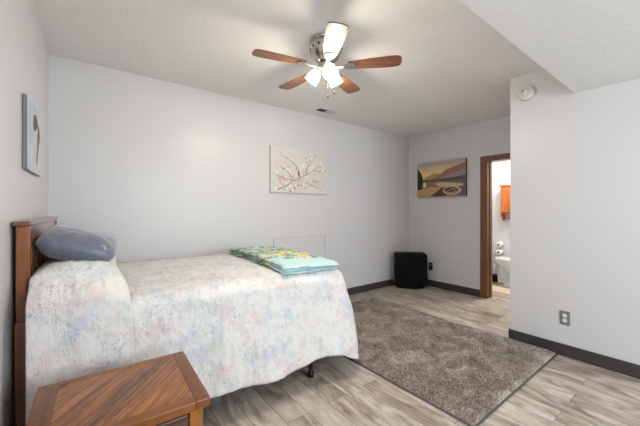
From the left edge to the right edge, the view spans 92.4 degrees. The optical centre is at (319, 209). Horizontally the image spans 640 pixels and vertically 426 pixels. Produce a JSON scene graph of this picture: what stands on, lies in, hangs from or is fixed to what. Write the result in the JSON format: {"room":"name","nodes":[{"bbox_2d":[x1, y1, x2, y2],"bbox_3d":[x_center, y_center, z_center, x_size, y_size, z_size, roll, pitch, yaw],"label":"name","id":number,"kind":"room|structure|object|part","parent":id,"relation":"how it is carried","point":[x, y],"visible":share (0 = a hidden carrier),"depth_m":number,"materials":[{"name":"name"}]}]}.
{"room":"bedroom","nodes":[
{"label":"bedroom","id":0,"kind":"room"},
{"bbox_2d":[0,0,48,425],"bbox_3d":[-0.503,-0.004,0.063,0.140,2.440,5.718,0,0,-36],"label":"wall","id":1,"kind":"structure","parent":0,"point":[24,56],"depth_m":1.40,"materials":[{"name":"paint"}]},
{"bbox_2d":[22,93,40,176],"bbox_3d":[-1.633,-0.397,1.747,0.019,0.375,0.500,0,0,-36],"label":"print","id":2,"kind":"object","parent":1,"relation":"attached to","point":[31,119],"visible":1,"depth_m":1.64,"materials":[{"name":"grey fabric"}]},
{"bbox_2d":[49,54,408,287],"bbox_3d":[-0.411,-0.004,3.812,4.992,2.440,0.120,0,0,-38],"label":"wall","id":3,"kind":"structure","parent":0,"point":[171,170],"depth_m":3.12,"materials":[{"name":"paint"}]},
{"bbox_2d":[269,145,327,193],"bbox_3d":[-0.245,-0.480,3.841,0.853,0.552,0.035,0,0,-38],"label":"print","id":4,"kind":"object","parent":3,"relation":"attached to","point":[291,170],"visible":1,"depth_m":3.79,"materials":[{"name":"white fabric"}]},
{"bbox_2d":[273,235,325,257],"bbox_3d":[-0.239,0.598,3.861,0.785,0.517,0.010,0,0,-38],"label":"access panel","id":5,"kind":"object","parent":3,"relation":"attached to","point":[315,245],"visible":0.49,"depth_m":3.91,"materials":[{"name":"paint"}]},
{"bbox_2d":[347,279,393,294],"bbox_3d":[-0.308,1.166,3.807,4.594,0.100,0.012,0,0,-38],"label":"baseboard","id":6,"kind":"structure","parent":3,"relation":"attached to","point":[363,288],"depth_m":4.61,"materials":[{"name":"grey plastic"}]},
{"bbox_2d":[32,0,543,136],"bbox_3d":[1.006,-1.274,3.369,6.700,0.100,2.682,0,0,-38],"label":"ceiling","id":7,"kind":"structure","parent":0,"point":[455,69],"depth_m":2.33,"materials":[{"name":"white paint"}]},
{"bbox_2d":[315,108,336,114],"bbox_3d":[0.075,-1.219,3.809,0.280,0.009,0.110,0,0,-38],"label":"ceiling vent","id":8,"kind":"object","parent":7,"relation":"in","point":[318,109],"visible":1,"depth_m":3.81,"materials":[{"name":"white metal"}]},
{"bbox_2d":[252,22,401,97],"bbox_3d":[0.019,-1.010,2.244,1.028,0.428,1.012,0,0,-38],"label":"ceiling fan","id":9,"kind":"object","parent":7,"relation":"hanging from","point":[326,47],"visible":1,"depth_m":2.15,"materials":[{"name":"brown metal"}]},
{"bbox_3d":[-0.274,-1.032,2.085,0.368,0.006,0.128,0,7,-25],"label":"blade","id":10,"kind":"part","parent":9,"relation":"part of","materials":[{"name":"brown wood"}]},
{"bbox_3d":[-0.193,-1.032,2.487,0.128,0.006,0.368,-9,6,-42],"label":"blade","id":11,"kind":"part","parent":9,"relation":"part of","materials":[{"name":"brown wood"}]},
{"bbox_3d":[-0.057,-0.971,2.256,0.110,0.124,0.113,0,0,-38],"label":"lamp shade","id":12,"kind":"part","parent":9,"relation":"part of","materials":[{"name":"white glass"}]},
{"bbox_3d":[0.043,-1.211,2.229,0.232,0.026,0.232,0,0,-38],"label":"ceiling plate","id":13,"kind":"part","parent":9,"relation":"part of","materials":[{"name":"silver metal"}]},
{"bbox_3d":[0.065,-0.971,2.130,0.106,0.124,0.117,0,0,-38],"label":"lamp shade","id":14,"kind":"part","parent":9,"relation":"part of","materials":[{"name":"white glass"}]},
{"bbox_3d":[0.083,-1.032,1.883,0.128,0.006,0.368,7,-1,-6],"label":"blade","id":15,"kind":"part","parent":9,"relation":"part of","materials":[{"name":"white glass"}]},
{"bbox_3d":[0.112,-0.971,2.300,0.119,0.124,0.104,0,0,-38],"label":"lamp shade","id":16,"kind":"part","parent":9,"relation":"part of","materials":[{"name":"white glass"}]},
{"bbox_3d":[0.215,-1.032,2.533,0.128,0.006,0.368,-8,-4,29],"label":"blade","id":17,"kind":"part","parent":9,"relation":"part of","materials":[{"name":"brown wood"}]},
{"bbox_3d":[0.385,-1.032,2.160,0.368,0.006,0.128,0,-7,11],"label":"blade","id":18,"kind":"part","parent":9,"relation":"part of","materials":[{"name":"brown wood"}]},
{"bbox_2d":[203,281,639,425],"bbox_3d":[1.986,1.266,2.093,6.700,0.100,5.900,0,0,-38],"label":"floor","id":19,"kind":"structure","parent":0,"point":[566,391],"depth_m":1.98,"materials":[{"name":"laminate"}]},
{"bbox_2d":[25,351,209,425],"bbox_3d":[-0.710,0.936,1.102,0.500,0.561,0.442,0,0,-36],"label":"nightstand","id":20,"kind":"object","parent":19,"relation":"on","point":[166,390],"visible":1,"depth_m":1.07,"materials":[{"name":"brown wood"}]},
{"bbox_3d":[-0.605,0.782,0.955,0.366,0.158,0.020,0,0,-36],"label":"drawer","id":21,"kind":"part","parent":20,"relation":"part of","materials":[{"name":"brown wood"}]},
{"bbox_3d":[-0.442,0.951,1.085,0.045,0.530,0.045,0,0,-36],"label":"leg","id":22,"kind":"part","parent":20,"relation":"part of","materials":[{"name":"brown wood"}]},
{"bbox_2d":[12,216,313,425],"bbox_3d":[-0.922,0.633,2.345,1.858,1.165,1.327,0,0,-36],"label":"bed","id":23,"kind":"object","parent":19,"relation":"on","point":[29,258],"visible":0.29,"depth_m":1.35,"materials":[{"name":"red wood"}]},
{"bbox_3d":[-1.327,0.644,1.367,0.036,1.143,0.045,0,0,-36],"label":"post","id":24,"kind":"part","parent":23,"relation":"part of","materials":[{"name":"red wood"}]},
{"bbox_3d":[-1.310,0.648,1.380,0.010,1.135,0.025,0,0,-36],"label":"post moulding","id":25,"kind":"part","parent":23,"relation":"part of","materials":[{"name":"red wood"}]},
{"bbox_3d":[-1.670,0.062,1.845,0.060,0.022,1.252,0,0,-36],"label":"rail","id":26,"kind":"part","parent":23,"relation":"part of","materials":[{"name":"red wood"}]},
{"bbox_3d":[-1.670,0.536,1.832,0.014,0.760,1.150,0,0,-36],"label":"headboard panel","id":27,"kind":"part","parent":23,"relation":"part of","materials":[{"name":"red wood"}]},
{"bbox_3d":[-1.664,0.122,1.836,0.032,0.098,1.150,0,0,-36],"label":"rail","id":28,"kind":"part","parent":23,"relation":"part of","materials":[{"name":"red wood"}]},
{"bbox_2d":[26,254,358,421],"bbox_3d":[-0.814,0.690,2.337,1.916,0.920,1.414,0,0,-36],"label":"bedspread","id":29,"kind":"object","parent":23,"relation":"on","point":[239,322],"visible":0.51,"depth_m":1.71,"materials":[{"name":"fabric"}]},
{"bbox_2d":[35,223,116,261],"bbox_3d":[-1.390,0.194,1.794,0.346,0.233,0.600,0,0,-33],"label":"pillow","id":30,"kind":"object","parent":29,"relation":"on","point":[63,241],"visible":0.92,"depth_m":1.58,"materials":[{"name":"blue fabric"}]},
{"bbox_2d":[228,246,338,274],"bbox_3d":[-0.380,0.403,2.652,0.476,0.098,1.214,0,0,-34],"label":"folded blanket","id":31,"kind":"object","parent":29,"relation":"on","point":[285,261],"visible":1,"depth_m":2.33,"materials":[{"name":"teal fabric"}]},
{"bbox_3d":[-0.067,1.131,2.241,0.048,0.170,0.047,0,0,-36],"label":"leg","id":32,"kind":"part","parent":23,"relation":"part of","materials":[{"name":"black metal"}]},
{"bbox_2d":[393,251,426,288],"bbox_3d":[1.399,0.941,4.787,0.502,0.550,0.194,0,0,7],"label":"heater","id":33,"kind":"object","parent":19,"relation":"on","point":[409,268],"visible":1,"depth_m":4.71,"materials":[{"name":"black plastic"}]},
{"bbox_3d":[1.394,0.891,4.708,0.446,0.410,0.012,0,0,7],"label":"glass","id":34,"kind":"part","parent":33,"relation":"part of","materials":[{"name":"black glass"}]},
{"bbox_2d":[344,297,557,425],"bbox_3d":[0.789,1.198,2.949,1.435,0.036,2.068,0,0,-38],"label":"area rug","id":35,"kind":"object","parent":19,"relation":"on","point":[467,373],"visible":0.84,"depth_m":2.45,"materials":[{"name":"grey carpet"}]},
{"bbox_2d":[492,264,497,281],"bbox_3d":[2.948,1.066,5.191,0.110,0.300,0.110,0,0,-38],"label":"toilet brush","id":36,"kind":"object","parent":19,"relation":"on","point":[494,276],"visible":0.81,"depth_m":5.15,"materials":[{"name":"black plastic"}]},
{"bbox_2d":[492,285,509,294],"bbox_3d":[2.829,1.207,4.475,0.380,0.018,0.950,0,0,-38],"label":"bath mat","id":37,"kind":"object","parent":19,"relation":"on","point":[497,289],"visible":0.3,"depth_m":4.56,"materials":[{"name":"beige fabric"}]},
{"bbox_2d":[495,256,509,287],"bbox_3d":[3.064,0.819,4.712,0.440,0.795,0.700,0,0,-38],"label":"toilet","id":38,"kind":"object","parent":19,"relation":"on","point":[504,262],"visible":0.28,"depth_m":4.78,"materials":[{"name":"white ceramic"}]},
{"bbox_3d":[2.994,0.772,4.802,0.376,0.021,0.468,0,0,-38],"label":"lid","id":39,"kind":"part","parent":38,"relation":"part of","materials":[{"name":"white ceramic"}]},
{"bbox_2d":[409,115,509,289],"bbox_3d":[2.163,-0.004,4.459,0.120,2.440,2.089,0,0,-38],"label":"wall","id":40,"kind":"structure","parent":0,"point":[446,229],"depth_m":4.58,"materials":[{"name":"paint"}]},
{"bbox_2d":[417,157,466,197],"bbox_3d":[1.857,-0.470,4.728,0.038,0.556,0.805,0,0,-38],"label":"print","id":41,"kind":"object","parent":40,"relation":"attached to","point":[445,178],"visible":1,"depth_m":4.68,"materials":[{"name":"multicoloured fabric"}]},
{"bbox_2d":[427,279,479,296],"bbox_3d":[1.870,1.166,4.732,0.012,0.100,1.176,0,0,-38],"label":"baseboard","id":42,"kind":"structure","parent":40,"relation":"attached to","point":[461,289],"depth_m":4.56,"materials":[{"name":"grey plastic"}]},
{"bbox_2d":[480,153,509,298],"bbox_3d":[2.534,0.241,3.976,0.156,1.949,0.831,0,0,-38],"label":"door frame","id":43,"kind":"structure","parent":40,"relation":"in","point":[485,161],"depth_m":4.21,"materials":[{"name":"brown wood"}]},
{"bbox_2d":[492,160,509,281],"bbox_3d":[3.607,-0.004,4.612,0.100,2.440,2.120,0,0,-38],"label":"wall","id":44,"kind":"structure","parent":0,"point":[500,170],"depth_m":5.24,"materials":[{"name":"paint"}]},
{"bbox_2d":[499,185,509,220],"bbox_3d":[3.178,-0.106,4.944,0.176,0.595,0.490,0,0,-38],"label":"upper cabinet","id":45,"kind":"object","parent":44,"relation":"attached to","point":[505,189],"visible":0.26,"depth_m":5.03,"materials":[{"name":"orange wood"}]},
{"bbox_3d":[3.061,-0.164,4.996,0.018,0.410,0.215,0,0,-38],"label":"door","id":46,"kind":"part","parent":45,"relation":"part of","materials":[{"name":"orange wood"}]},
{"bbox_3d":[3.052,-0.164,4.990,0.007,0.310,0.135,0,0,-38],"label":"door panel","id":47,"kind":"part","parent":45,"relation":"part of","materials":[{"name":"orange wood"}]},
{"bbox_3d":[3.052,0.646,5.195,0.070,0.280,0.024,0,0,-38],"label":"toilet roll holder","id":48,"kind":"object","parent":44,"relation":"attached to","visible":0},
{"bbox_2d":[495,242,503,246],"bbox_3d":[3.027,0.588,5.176,0.100,0.092,0.092,0,0,-38],"label":"toilet roll","id":49,"kind":"object","parent":48,"relation":"on","point":[498,244],"visible":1,"depth_m":5.14,"materials":[{"name":"paper"}]},
{"bbox_2d":[496,249,503,254],"bbox_3d":[3.027,0.718,5.176,0.100,0.092,0.092,0,0,-38],"label":"toilet roll","id":50,"kind":"object","parent":48,"relation":"on","point":[500,251],"visible":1,"depth_m":5.14,"materials":[{"name":"paper"}]},
{"bbox_2d":[459,0,639,92],"bbox_3d":[1.607,-1.135,0.111,3.684,0.378,3.218,0,0,-38],"label":"ceiling","id":51,"kind":"structure","parent":0,"point":[585,45],"depth_m":1.66,"materials":[{"name":"white paint"}]},
{"bbox_2d":[510,69,639,364],"bbox_3d":[3.433,-0.004,1.814,1.328,2.440,3.694,0,0,-38],"label":"wall","id":52,"kind":"structure","parent":0,"point":[575,157],"depth_m":2.49,"materials":[{"name":"paint"}]},
{"bbox_2d":[518,85,535,100],"bbox_3d":[1.847,-1.046,2.750,0.048,0.132,0.132,0,0,-38],"label":"smoke detector","id":53,"kind":"object","parent":52,"relation":"attached to","point":[527,92],"visible":1,"depth_m":2.73,"materials":[{"name":"white paint"}]},
{"bbox_2d":[560,310,569,325],"bbox_3d":[2.029,0.898,2.545,0.009,0.114,0.070,0,0,-38],"label":"wall outlet","id":54,"kind":"object","parent":52,"relation":"attached to","point":[564,315],"visible":1,"depth_m":2.54,"materials":[{"name":"grey plastic"}]},
{"bbox_2d":[508,328,639,378],"bbox_3d":[3.377,1.166,1.779,1.220,0.100,3.706,0,0,-38],"label":"baseboard","id":55,"kind":"structure","parent":52,"relation":"attached to","point":[599,360],"depth_m":2.46,"materials":[{"name":"grey plastic"}]}
]}

